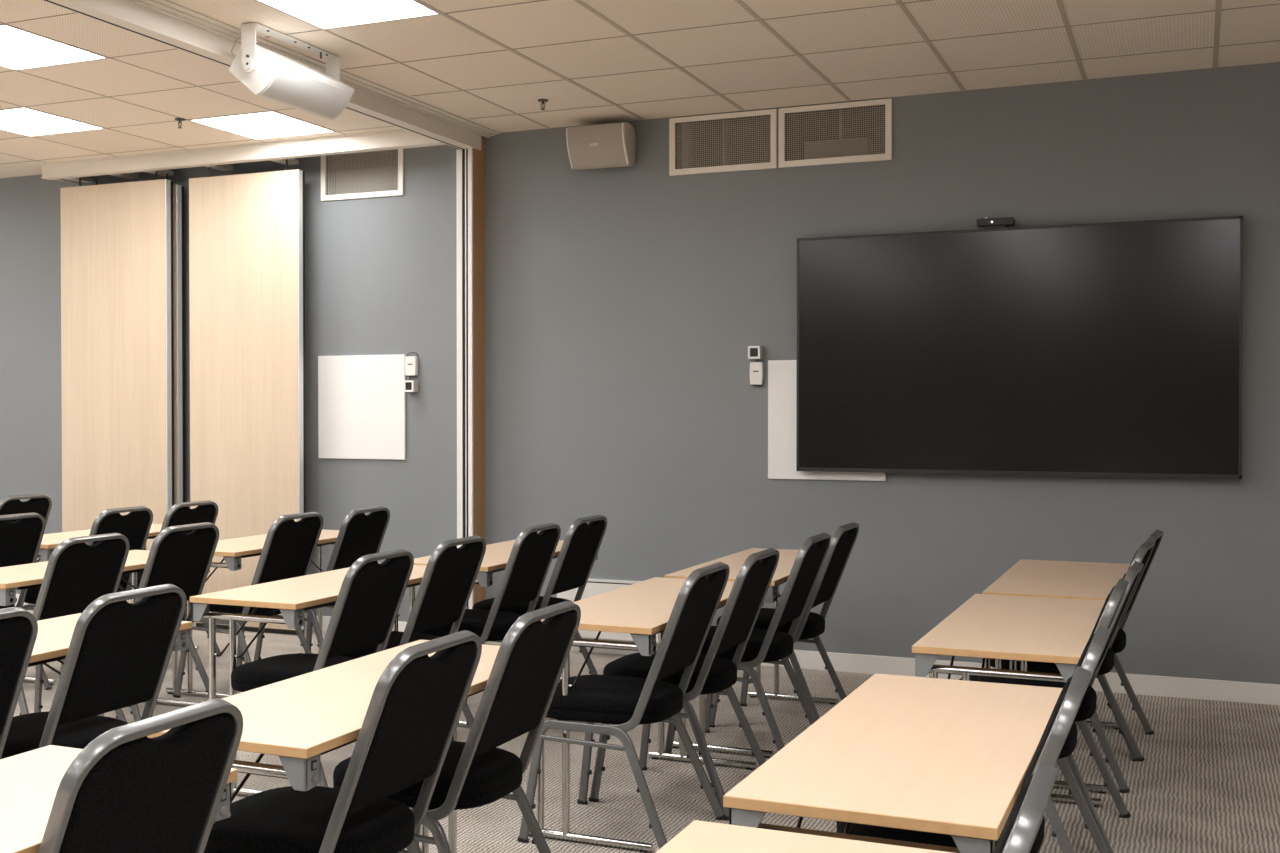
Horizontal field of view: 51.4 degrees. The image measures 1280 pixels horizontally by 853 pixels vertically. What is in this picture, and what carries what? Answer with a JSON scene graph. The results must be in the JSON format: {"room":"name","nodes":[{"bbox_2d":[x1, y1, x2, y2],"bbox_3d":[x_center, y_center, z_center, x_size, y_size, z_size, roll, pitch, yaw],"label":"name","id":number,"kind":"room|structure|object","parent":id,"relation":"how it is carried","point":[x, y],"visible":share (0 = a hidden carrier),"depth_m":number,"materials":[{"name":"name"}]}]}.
{"room":"training room","nodes":[
{"label":"training room","id":0,"kind":"room"},
{"bbox_2d":[0,62,1279,683],"bbox_3d":[0.088,-0.444,7.737,13.400,3.527,0.250,0,1,23],"label":"wall","id":1,"kind":"structure","parent":0,"point":[625,306],"depth_m":7.46,"materials":[{"name":"grey paint"}]},
{"bbox_2d":[66,158,298,182],"bbox_3d":[-2.958,-1.739,8.719,2.150,0.121,0.254,0,1,23],"label":"trim","id":2,"kind":"structure","parent":1,"relation":"attached to","point":[225,167],"depth_m":8.85,"materials":[{"name":"beige paint"}]},
{"bbox_2d":[60,172,173,602],"bbox_3d":[-3.506,-0.195,8.914,0.913,2.991,0.068,0,1,23],"label":"wall panel","id":3,"kind":"object","parent":2,"relation":"hanging from","point":[117,327],"visible":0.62,"depth_m":8.86,"materials":[{"name":"brown wood"}]},
{"bbox_2d":[95,174,185,616],"bbox_3d":[-3.446,-0.196,8.997,0.870,2.991,0.068,0,1,23],"label":"wall panel","id":4,"kind":"object","parent":2,"relation":"hanging from","point":[178,190],"visible":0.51,"depth_m":8.81,"materials":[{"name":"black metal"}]},
{"bbox_2d":[189,159,305,634],"bbox_3d":[-2.512,-0.189,8.499,0.860,2.991,0.068,0,1,23],"label":"wall panel","id":5,"kind":"object","parent":2,"relation":"hanging from","point":[247,231],"visible":0.8,"depth_m":8.46,"materials":[{"name":"brown wood"}]},
{"bbox_2d":[15,594,406,631],"bbox_3d":[-3.498,1.253,9.111,5.340,0.100,0.014,0,1,23],"label":"baseboard","id":6,"kind":"structure","parent":1,"relation":"attached to","point":[326,619],"depth_m":8.48,"materials":[{"name":"white"}]},
{"bbox_2d":[40,129,446,183],"bbox_3d":[-2.527,-1.718,8.504,3.150,0.099,0.319,0,1,23],"label":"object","id":7,"kind":"structure","parent":1,"relation":"attached to","point":[399,138],"depth_m":8.35,"materials":[{"name":"beige paint"}]},
{"bbox_2d":[44,0,462,148],"bbox_3d":[-3.367,-1.587,2.355,0.015,0.013,12.190,0,1,23],"label":"trim","id":8,"kind":"structure","parent":1,"relation":"attached to","point":[44,0],"depth_m":5.69,"materials":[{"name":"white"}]},
{"bbox_2d":[41,0,499,150],"bbox_3d":[-3.284,-1.636,2.354,0.190,0.111,12.254,0,1,23],"label":"ceiling beam","id":9,"kind":"structure","parent":1,"relation":"attached to","point":[167,21],"depth_m":5.87,"materials":[{"name":"beige paint"}]},
{"bbox_2d":[318,354,405,459],"bbox_3d":[-1.752,-0.122,8.364,0.644,0.652,0.016,0,1,23],"label":"board","id":10,"kind":"object","parent":1,"relation":"attached to","point":[362,398],"visible":1,"depth_m":8.35,"materials":[{"name":"white"}]},
{"bbox_2d":[321,149,403,200],"bbox_3d":[-1.700,-1.596,8.456,0.611,0.323,0.254,0,1,23],"label":"air vent","id":11,"kind":"object","parent":1,"relation":"in","point":[372,174],"visible":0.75,"depth_m":8.37,"materials":[{"name":"white metal"}]},
{"bbox_2d":[404,380,417,391],"bbox_3d":[-1.411,-0.249,8.197,0.070,0.071,0.058,0,1,23],"label":"wall sensor","id":12,"kind":"object","parent":1,"relation":"attached to","point":[409,385],"visible":1,"depth_m":8.18,"materials":[{"name":"grey plastic"}]},
{"bbox_2d":[405,356,417,376],"bbox_3d":[-1.411,-0.370,8.208,0.078,0.124,0.034,0,1,23],"label":"wall thermostat","id":13,"kind":"object","parent":1,"relation":"attached to","point":[411,362],"visible":1,"depth_m":8.19,"materials":[{"name":"white plastic"}]},
{"bbox_2d":[456,148,473,608],"bbox_3d":[-1.015,-0.166,7.979,0.105,2.964,0.152,0,1,23],"label":"trim","id":14,"kind":"structure","parent":1,"relation":"attached to","point":[459,153],"depth_m":7.90,"materials":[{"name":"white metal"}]},
{"bbox_2d":[465,149,466,608],"bbox_3d":[-1.034,-0.165,7.910,0.006,2.964,0.006,0,1,23],"label":"trim","id":15,"kind":"structure","parent":1,"relation":"attached to","point":[465,149],"depth_m":7.91,"materials":[{"name":"silver metal"}]},
{"bbox_2d":[473,137,484,643],"bbox_3d":[-1.008,-0.208,7.985,0.099,3.050,0.142,0,1,23],"label":"trim","id":16,"kind":"structure","parent":1,"relation":"attached to","point":[478,156],"depth_m":7.96,"materials":[{"name":"brown wood"}]},
{"bbox_2d":[566,122,635,169],"bbox_3d":[-0.215,-1.597,7.601,0.360,0.236,0.208,0,1,23],"label":"loudspeaker","id":17,"kind":"object","parent":1,"relation":"attached to","point":[611,145],"visible":1,"depth_m":7.53,"materials":[{"name":"beige plastic"}]},
{"bbox_2d":[557,578,657,642],"bbox_3d":[-0.104,1.053,7.632,0.770,0.326,0.124,0,1,23],"label":"wall heater","id":18,"kind":"object","parent":1,"relation":"attached to","point":[593,587],"visible":0.17,"depth_m":7.64,"materials":[{"name":"white metal"}]},
{"bbox_2d":[587,581,630,584],"bbox_3d":[-0.109,0.911,7.620,0.748,0.018,0.088,0,1,23],"label":"baseboard","id":19,"kind":"structure","parent":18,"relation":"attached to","point":[588,582],"depth_m":7.65,"materials":[{"name":"plastic"}]},
{"bbox_2d":[669,109,776,175],"bbox_3d":[0.505,-1.585,7.536,0.631,0.323,0.254,0,1,23],"label":"air vent","id":20,"kind":"object","parent":1,"relation":"in","point":[737,141],"visible":0.99,"depth_m":7.47,"materials":[{"name":"white metal"}]},
{"bbox_2d":[748,346,762,358],"bbox_3d":[0.637,-0.408,7.340,0.070,0.071,0.058,0,1,23],"label":"wall sensor","id":21,"kind":"object","parent":1,"relation":"attached to","point":[754,352],"visible":1,"depth_m":7.32,"materials":[{"name":"grey plastic"}]},
{"bbox_2d":[750,362,763,385],"bbox_3d":[0.645,-0.291,7.351,0.073,0.130,0.034,0,1,23],"label":"wall thermostat","id":22,"kind":"object","parent":1,"relation":"attached to","point":[756,368],"visible":1,"depth_m":7.34,"materials":[{"name":"white plastic"}]},
{"bbox_2d":[768,360,885,480],"bbox_3d":[1.009,-0.037,7.213,0.652,0.652,0.016,0,1,23],"label":"board","id":23,"kind":"object","parent":1,"relation":"attached to","point":[782,374],"visible":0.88,"depth_m":7.29,"materials":[{"name":"white"}]},
{"bbox_2d":[778,98,891,167],"bbox_3d":[1.095,-1.582,7.290,0.623,0.323,0.254,0,1,23],"label":"air vent","id":24,"kind":"object","parent":1,"relation":"in","point":[859,131],"visible":1,"depth_m":7.22,"materials":[{"name":"white metal"}]},
{"bbox_2d":[485,637,1279,705],"bbox_3d":[2.549,1.284,6.588,7.556,0.100,0.014,0,1,23],"label":"baseboard","id":25,"kind":"structure","parent":1,"relation":"attached to","point":[1152,685],"depth_m":6.64,"materials":[{"name":"white"}]},
{"bbox_2d":[796,215,1242,478],"bbox_3d":[1.878,-0.383,6.810,2.199,1.258,0.084,0,1,23],"label":"wall screen","id":26,"kind":"object","parent":1,"relation":"attached to","point":[1108,349],"visible":1,"depth_m":6.73,"materials":[{"name":"grey glass"}]},
{"bbox_2d":[976,217,1014,228],"bbox_3d":[1.819,-1.042,6.801,0.188,0.058,0.062,0,1,23],"label":"camera","id":27,"kind":"object","parent":26,"relation":"on","point":[1009,221],"visible":1,"depth_m":6.78,"materials":[{"name":"black plastic"}]},
{"bbox_2d":[0,0,1279,177],"bbox_3d":[-2.320,-1.701,1.951,13.400,0.030,12.654,0,1,23],"label":"ceiling","id":28,"kind":"structure","parent":0,"point":[547,22],"depth_m":6.22,"materials":[{"name":"tile"}]},
{"bbox_2d":[0,107,103,135],"bbox_3d":[-3.538,-1.790,7.679,0.583,0.074,0.583,0,1,23],"label":"ceiling light","id":29,"kind":"object","parent":28,"relation":"attached to","point":[24,121],"visible":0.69,"depth_m":7.85,"materials":[{"name":"white plastic"}]},
{"bbox_2d":[0,108,86,130],"bbox_3d":[-3.538,-1.786,7.679,0.572,0.001,0.572,0,1,23],"label":"diffuser","id":30,"kind":"object","parent":29,"relation":"attached to","point":[22,118],"depth_m":7.77,"materials":[{"name":"white plastic"}]},
{"bbox_2d":[0,24,106,69],"bbox_3d":[-2.892,-1.771,6.110,0.583,0.074,0.583,0,1,23],"label":"ceiling light","id":31,"kind":"object","parent":28,"relation":"attached to","point":[20,49],"visible":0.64,"depth_m":6.27,"materials":[{"name":"white plastic"}]},
{"bbox_2d":[0,26,88,62],"bbox_3d":[-2.892,-1.766,6.110,0.572,0.001,0.572,0,1,23],"label":"diffuser","id":32,"kind":"object","parent":31,"relation":"attached to","point":[16,46],"depth_m":6.22,"materials":[{"name":"white plastic"}]},
{"bbox_2d":[175,118,184,128],"bbox_3d":[-2.626,-1.730,7.592,0.056,0.052,0.056,0,1,23],"label":"sprinkler","id":33,"kind":"object","parent":28,"relation":"attached to","point":[177,119],"visible":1,"depth_m":7.59,"materials":[{"name":"grey metal"}]},
{"bbox_2d":[190,111,334,138],"bbox_3d":[-2.199,-1.791,7.771,0.583,0.074,0.583,0,1,23],"label":"ceiling light","id":34,"kind":"object","parent":28,"relation":"attached to","point":[270,124],"visible":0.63,"depth_m":7.88,"materials":[{"name":"white plastic"}]},
{"bbox_2d":[207,112,320,133],"bbox_3d":[-2.199,-1.787,7.771,0.572,0.001,0.572,0,1,23],"label":"diffuser","id":35,"kind":"object","parent":34,"relation":"attached to","point":[268,122],"depth_m":7.85,"materials":[{"name":"white plastic"}]},
{"bbox_2d":[229,22,353,119],"bbox_3d":[-1.560,-1.582,5.984,0.272,0.301,0.627,0,1,23],"label":"loudspeaker","id":36,"kind":"object","parent":28,"relation":"attached to","point":[269,74],"visible":1,"depth_m":5.84,"materials":[{"name":"white plastic"}]},
{"bbox_2d":[261,66,351,118],"bbox_3d":[-1.487,-1.493,5.955,0.110,0.116,0.526,0,1,23],"label":"grille","id":37,"kind":"object","parent":36,"relation":"attached to","point":[296,87],"depth_m":5.91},
{"bbox_2d":[257,0,437,28],"bbox_3d":[-1.222,-1.762,5.413,0.583,0.074,0.583,0,1,23],"label":"ceiling light","id":38,"kind":"object","parent":28,"relation":"attached to","point":[324,14],"visible":0.82,"depth_m":5.61,"materials":[{"name":"white plastic"}]},
{"bbox_2d":[277,0,424,20],"bbox_3d":[-1.222,-1.758,5.413,0.572,0.001,0.572,0,1,23],"label":"diffuser","id":39,"kind":"object","parent":38,"relation":"attached to","point":[324,10],"depth_m":5.59,"materials":[{"name":"white plastic"}]},
{"bbox_2d":[538,99,547,109],"bbox_3d":[-0.520,-1.724,7.129,0.056,0.052,0.056,0,1,23],"label":"sprinkler","id":40,"kind":"object","parent":28,"relation":"attached to","point":[539,100],"visible":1,"depth_m":7.12,"materials":[{"name":"grey metal"}]},
{"bbox_2d":[0,0,1279,163],"bbox_3d":[-2.380,-1.684,1.807,13.000,0.003,11.940,0,1,23],"label":"trim","id":41,"kind":"structure","parent":28,"relation":"attached to","point":[538,0],"depth_m":6.37,"materials":[{"name":"beige metal"}]},
{"bbox_2d":[254,0,1221,128],"bbox_3d":[0.158,-1.673,0.918,6.617,0.004,12.254,0,1,23],"label":"grid","id":42,"kind":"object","parent":28,"relation":"attached to","point":[902,6],"depth_m":6.07,"materials":[{"name":"silver metal"}]},
{"bbox_2d":[13,610,1279,852],"bbox_3d":[-2.310,1.440,2.013,13.400,0.100,12.704,0,1,23],"label":"floor","id":43,"kind":"structure","parent":0,"point":[1207,780],"depth_m":5.16,"materials":[{"name":"beige carpet"}]},
{"bbox_2d":[0,607,37,759],"bbox_3d":[-1.920,0.923,3.435,0.610,0.916,0.518,0,1,23],"label":"banquet chair","id":44,"kind":"object","parent":43,"relation":"on","point":[18,626],"visible":0.98,"depth_m":3.48,"materials":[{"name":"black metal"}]},
{"bbox_2d":[0,513,51,689],"bbox_3d":[-3.311,0.884,6.594,0.610,0.916,0.518,0,1,23],"label":"banquet chair","id":45,"kind":"object","parent":43,"relation":"on","point":[21,539],"visible":0.57,"depth_m":6.56,"materials":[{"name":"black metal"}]},
{"bbox_2d":[0,494,51,523],"bbox_3d":[-3.937,0.866,8.079,0.610,0.916,0.518,0,1,23],"label":"banquet chair","id":46,"kind":"object","parent":43,"relation":"on","point":[41,504],"visible":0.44,"depth_m":7.97,"materials":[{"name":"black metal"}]},
{"bbox_2d":[18,533,129,722],"bbox_3d":[-2.474,0.897,5.508,0.610,0.916,0.518,0,1,23],"label":"banquet chair","id":47,"kind":"object","parent":43,"relation":"on","point":[77,573],"visible":0.46,"depth_m":5.39,"materials":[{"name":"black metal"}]},
{"bbox_2d":[22,506,152,609],"bbox_3d":[-2.938,0.878,7.045,0.610,0.916,0.518,0,1,23],"label":"banquet chair","id":48,"kind":"object","parent":43,"relation":"on","point":[135,526],"visible":0.23,"depth_m":6.95,"materials":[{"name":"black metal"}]},
{"bbox_2d":[1,584,186,758],"bbox_3d":[-1.684,0.917,3.889,0.610,0.916,0.518,0,1,23],"label":"banquet chair","id":49,"kind":"object","parent":43,"relation":"on","point":[118,656],"visible":0.75,"depth_m":3.78,"materials":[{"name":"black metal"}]},
{"bbox_2d":[0,550,209,706],"bbox_3d":[-2.489,0.977,5.889,0.476,0.730,1.190,0,1,23],"label":"folding table","id":50,"kind":"object","parent":43,"relation":"on","point":[24,576],"visible":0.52,"depth_m":5.68,"materials":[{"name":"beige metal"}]},
{"bbox_2d":[28,613,191,715],"bbox_3d":[-1.899,1.002,3.855,0.476,0.730,1.190,0,1,23],"label":"folding table","id":51,"kind":"object","parent":43,"relation":"on","point":[54,635],"visible":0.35,"depth_m":4.10,"materials":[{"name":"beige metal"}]},
{"bbox_2d":[24,524,198,684],"bbox_3d":[-3.003,0.959,7.409,0.476,0.730,1.190,0,1,23],"label":"folding table","id":52,"kind":"object","parent":43,"relation":"on","point":[49,542],"visible":0.2,"depth_m":7.09,"materials":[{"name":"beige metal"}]},
{"bbox_2d":[0,745,236,852],"bbox_3d":[-1.217,1.024,2.086,0.476,0.730,1.190,0,1,23],"label":"folding table","id":53,"kind":"object","parent":43,"relation":"on","point":[30,781],"visible":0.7,"depth_m":2.41,"materials":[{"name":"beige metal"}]},
{"bbox_2d":[58,522,218,721],"bbox_3d":[-2.263,0.891,6.026,0.610,0.916,0.518,0,1,23],"label":"banquet chair","id":54,"kind":"object","parent":43,"relation":"on","point":[182,560],"visible":0.38,"depth_m":5.94,"materials":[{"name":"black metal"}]},
{"bbox_2d":[38,699,242,852],"bbox_3d":[-1.054,0.936,2.342,0.610,0.916,0.518,0,1,23],"label":"banquet chair","id":55,"kind":"object","parent":43,"relation":"on","point":[127,790],"visible":1,"depth_m":2.23,"materials":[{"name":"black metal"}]},
{"bbox_2d":[119,500,220,656],"bbox_3d":[-2.735,0.873,7.502,0.610,0.916,0.518,0,1,23],"label":"banquet chair","id":56,"kind":"object","parent":43,"relation":"on","point":[206,510],"visible":0.21,"depth_m":7.38,"materials":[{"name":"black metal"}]},
{"bbox_2d":[173,512,322,697],"bbox_3d":[-1.934,0.883,6.648,0.610,0.916,0.518,0,1,23],"label":"banquet chair","id":57,"kind":"object","parent":43,"relation":"on","point":[289,547],"visible":0.49,"depth_m":6.52,"materials":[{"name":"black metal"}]},
{"bbox_2d":[165,529,338,697],"bbox_3d":[-1.939,0.963,7.041,0.476,0.730,1.190,0,1,23],"label":"folding table","id":58,"kind":"object","parent":43,"relation":"on","point":[233,550],"visible":0.31,"depth_m":6.62,"materials":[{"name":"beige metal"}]},
{"bbox_2d":[190,565,426,795],"bbox_3d":[-1.203,0.984,5.342,0.476,0.730,1.190,0,1,23],"label":"folding table","id":59,"kind":"object","parent":43,"relation":"on","point":[292,597],"visible":0.45,"depth_m":4.91,"materials":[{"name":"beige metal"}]},
{"bbox_2d":[254,506,389,660],"bbox_3d":[-1.673,0.878,7.048,0.610,0.916,0.518,0,1,23],"label":"banquet chair","id":60,"kind":"object","parent":43,"relation":"on","point":[360,534],"visible":0.39,"depth_m":6.91,"materials":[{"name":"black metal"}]},
{"bbox_2d":[231,549,413,786],"bbox_3d":[-1.175,0.905,4.869,0.610,0.916,0.518,0,1,23],"label":"banquet chair","id":61,"kind":"object","parent":43,"relation":"on","point":[371,594],"visible":0.54,"depth_m":4.76,"materials":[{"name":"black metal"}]},
{"bbox_2d":[205,630,481,852],"bbox_3d":[-0.710,0.927,3.071,0.610,0.916,0.518,0,1,23],"label":"banquet chair","id":62,"kind":"object","parent":43,"relation":"on","point":[417,702],"visible":0.94,"depth_m":2.97,"materials":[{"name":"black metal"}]},
{"bbox_2d":[147,640,559,852],"bbox_3d":[-0.665,1.009,3.335,0.476,0.730,1.190,0,1,23],"label":"folding table","id":63,"kind":"object","parent":43,"relation":"on","point":[300,719],"visible":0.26,"depth_m":3.03,"materials":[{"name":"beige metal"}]},
{"bbox_2d":[340,536,485,728],"bbox_3d":[-0.968,0.899,5.389,0.610,0.916,0.518,0,1,23],"label":"banquet chair","id":64,"kind":"object","parent":43,"relation":"on","point":[448,580],"visible":0.55,"depth_m":5.27,"materials":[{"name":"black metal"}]},
{"bbox_2d":[333,601,580,852],"bbox_3d":[-0.499,0.921,3.546,0.610,0.916,0.518,0,1,23],"label":"banquet chair","id":65,"kind":"object","parent":43,"relation":"on","point":[528,666],"visible":0.8,"depth_m":3.42,"materials":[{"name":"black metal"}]},
{"bbox_2d":[418,523,560,643],"bbox_3d":[-0.699,0.891,6.003,0.610,0.916,0.518,0,1,23],"label":"banquet chair","id":66,"kind":"object","parent":43,"relation":"on","point":[532,553],"visible":0.51,"depth_m":5.87,"materials":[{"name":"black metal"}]},
{"bbox_2d":[410,539,597,726],"bbox_3d":[-0.654,0.971,6.451,0.476,0.730,1.190,0,1,23],"label":"folding table","id":67,"kind":"object","parent":43,"relation":"on","point":[496,556],"visible":0.23,"depth_m":6.02,"materials":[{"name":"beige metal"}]},
{"bbox_2d":[466,515,606,701],"bbox_3d":[-0.499,0.885,6.472,0.610,0.916,0.518,0,1,23],"label":"banquet chair","id":68,"kind":"object","parent":43,"relation":"on","point":[580,547],"visible":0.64,"depth_m":6.36,"materials":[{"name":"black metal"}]},
{"bbox_2d":[517,562,729,848],"bbox_3d":[-0.036,0.910,4.458,0.610,0.916,0.518,0,1,23],"label":"banquet chair","id":69,"kind":"object","parent":43,"relation":"on","point":[622,703],"visible":0.94,"depth_m":4.33,"materials":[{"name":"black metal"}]},
{"bbox_2d":[529,577,763,852],"bbox_3d":[0.050,0.991,4.819,0.476,0.730,1.190,0,1,23],"label":"folding table","id":70,"kind":"object","parent":43,"relation":"on","point":[643,609],"visible":0.56,"depth_m":4.39,"materials":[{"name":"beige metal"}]},
{"bbox_2d":[589,548,778,819],"bbox_3d":[0.180,0.905,4.910,0.610,0.916,0.518,0,1,23],"label":"banquet chair","id":71,"kind":"object","parent":43,"relation":"on","point":[712,674],"visible":0.81,"depth_m":4.80,"materials":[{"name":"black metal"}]},
{"bbox_2d":[664,533,830,752],"bbox_3d":[0.459,0.897,5.519,0.610,0.916,0.518,0,1,23],"label":"banquet chair","id":72,"kind":"object","parent":43,"relation":"on","point":[770,645],"visible":0.78,"depth_m":5.37,"materials":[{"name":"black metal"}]},
{"bbox_2d":[664,548,838,757],"bbox_3d":[0.549,0.976,5.976,0.476,0.730,1.190,0,1,23],"label":"folding table","id":73,"kind":"object","parent":43,"relation":"on","point":[787,557],"visible":0.27,"depth_m":5.79,"materials":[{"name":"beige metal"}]},
{"bbox_2d":[709,522,858,727],"bbox_3d":[0.664,0.891,6.041,0.610,0.916,0.518,0,1,23],"label":"banquet chair","id":74,"kind":"object","parent":43,"relation":"on","point":[812,625],"visible":0.66,"depth_m":5.92,"materials":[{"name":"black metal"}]},
{"bbox_2d":[656,820,951,852],"bbox_3d":[0.083,1.030,1.587,0.476,0.730,1.190,0,1,23],"label":"folding table","id":75,"kind":"object","parent":43,"relation":"on","point":[698,836],"visible":1,"depth_m":2.10,"materials":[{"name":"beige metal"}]},
{"bbox_2d":[723,674,1062,852],"bbox_3d":[0.599,1.015,2.824,0.476,0.730,1.190,0,1,23],"label":"folding table","id":76,"kind":"object","parent":43,"relation":"on","point":[951,757],"visible":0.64,"depth_m":2.58,"materials":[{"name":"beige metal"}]},
{"bbox_2d":[836,625,1110,852],"bbox_3d":[0.781,0.926,3.143,0.610,0.916,0.518,0,1,23],"label":"banquet chair","id":77,"kind":"object","parent":43,"relation":"on","point":[1091,654],"visible":0.2,"depth_m":3.00,"materials":[{"name":"silver metal"}]},
{"bbox_2d":[912,594,1104,806],"bbox_3d":[1.240,0.997,4.328,0.476,0.730,1.190,0,1,23],"label":"folding table","id":78,"kind":"object","parent":43,"relation":"on","point":[1057,631],"visible":0.55,"depth_m":4.06,"materials":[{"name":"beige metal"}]},
{"bbox_2d":[993,761,1057,852],"bbox_3d":[0.274,0.942,1.920,0.610,0.916,0.518,0,1,22],"label":"banquet chair","id":79,"kind":"object","parent":43,"relation":"on","point":[1022,825],"visible":1,"depth_m":1.71,"materials":[{"name":"silver metal"}]},
{"bbox_2d":[998,666,1090,839],"bbox_3d":[0.563,0.933,2.634,0.610,0.916,0.518,0,1,22],"label":"banquet chair","id":80,"kind":"object","parent":43,"relation":"on","point":[1059,724],"visible":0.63,"depth_m":2.38,"materials":[{"name":"silver metal"}]},
{"bbox_2d":[959,561,1143,852],"bbox_3d":[1.365,0.910,4.494,0.610,0.916,0.518,0,1,25],"label":"banquet chair","id":81,"kind":"object","parent":43,"relation":"on","point":[1088,705],"visible":0.38,"depth_m":4.47,"materials":[{"name":"silver metal"}]},
{"bbox_2d":[982,559,1129,793],"bbox_3d":[1.739,0.983,5.474,0.476,0.730,1.190,0,1,23],"label":"folding table","id":82,"kind":"object","parent":43,"relation":"on","point":[1031,578],"visible":0.29,"depth_m":5.32,"materials":[{"name":"brown wood"}]},
{"bbox_2d":[990,540,1154,792],"bbox_3d":[1.691,0.900,5.244,0.610,0.916,0.518,0,1,27],"label":"banquet chair","id":83,"kind":"object","parent":43,"relation":"on","point":[1142,555],"visible":0.35,"depth_m":5.11,"materials":[{"name":"silver metal"}]},
{"bbox_2d":[1046,578,1128,852],"bbox_3d":[1.147,0.915,4.025,0.610,0.916,0.518,0,1,24],"label":"banquet chair","id":84,"kind":"object","parent":43,"relation":"on","point":[1111,605],"visible":0.3,"depth_m":3.88,"materials":[{"name":"silver metal"}]},
{"bbox_2d":[1104,529,1163,760],"bbox_3d":[1.900,0.895,5.688,0.610,0.916,0.518,0,1,27],"label":"banquet chair","id":85,"kind":"object","parent":43,"relation":"on","point":[1119,643],"visible":0.3,"depth_m":5.73,"materials":[{"name":"silver metal"}]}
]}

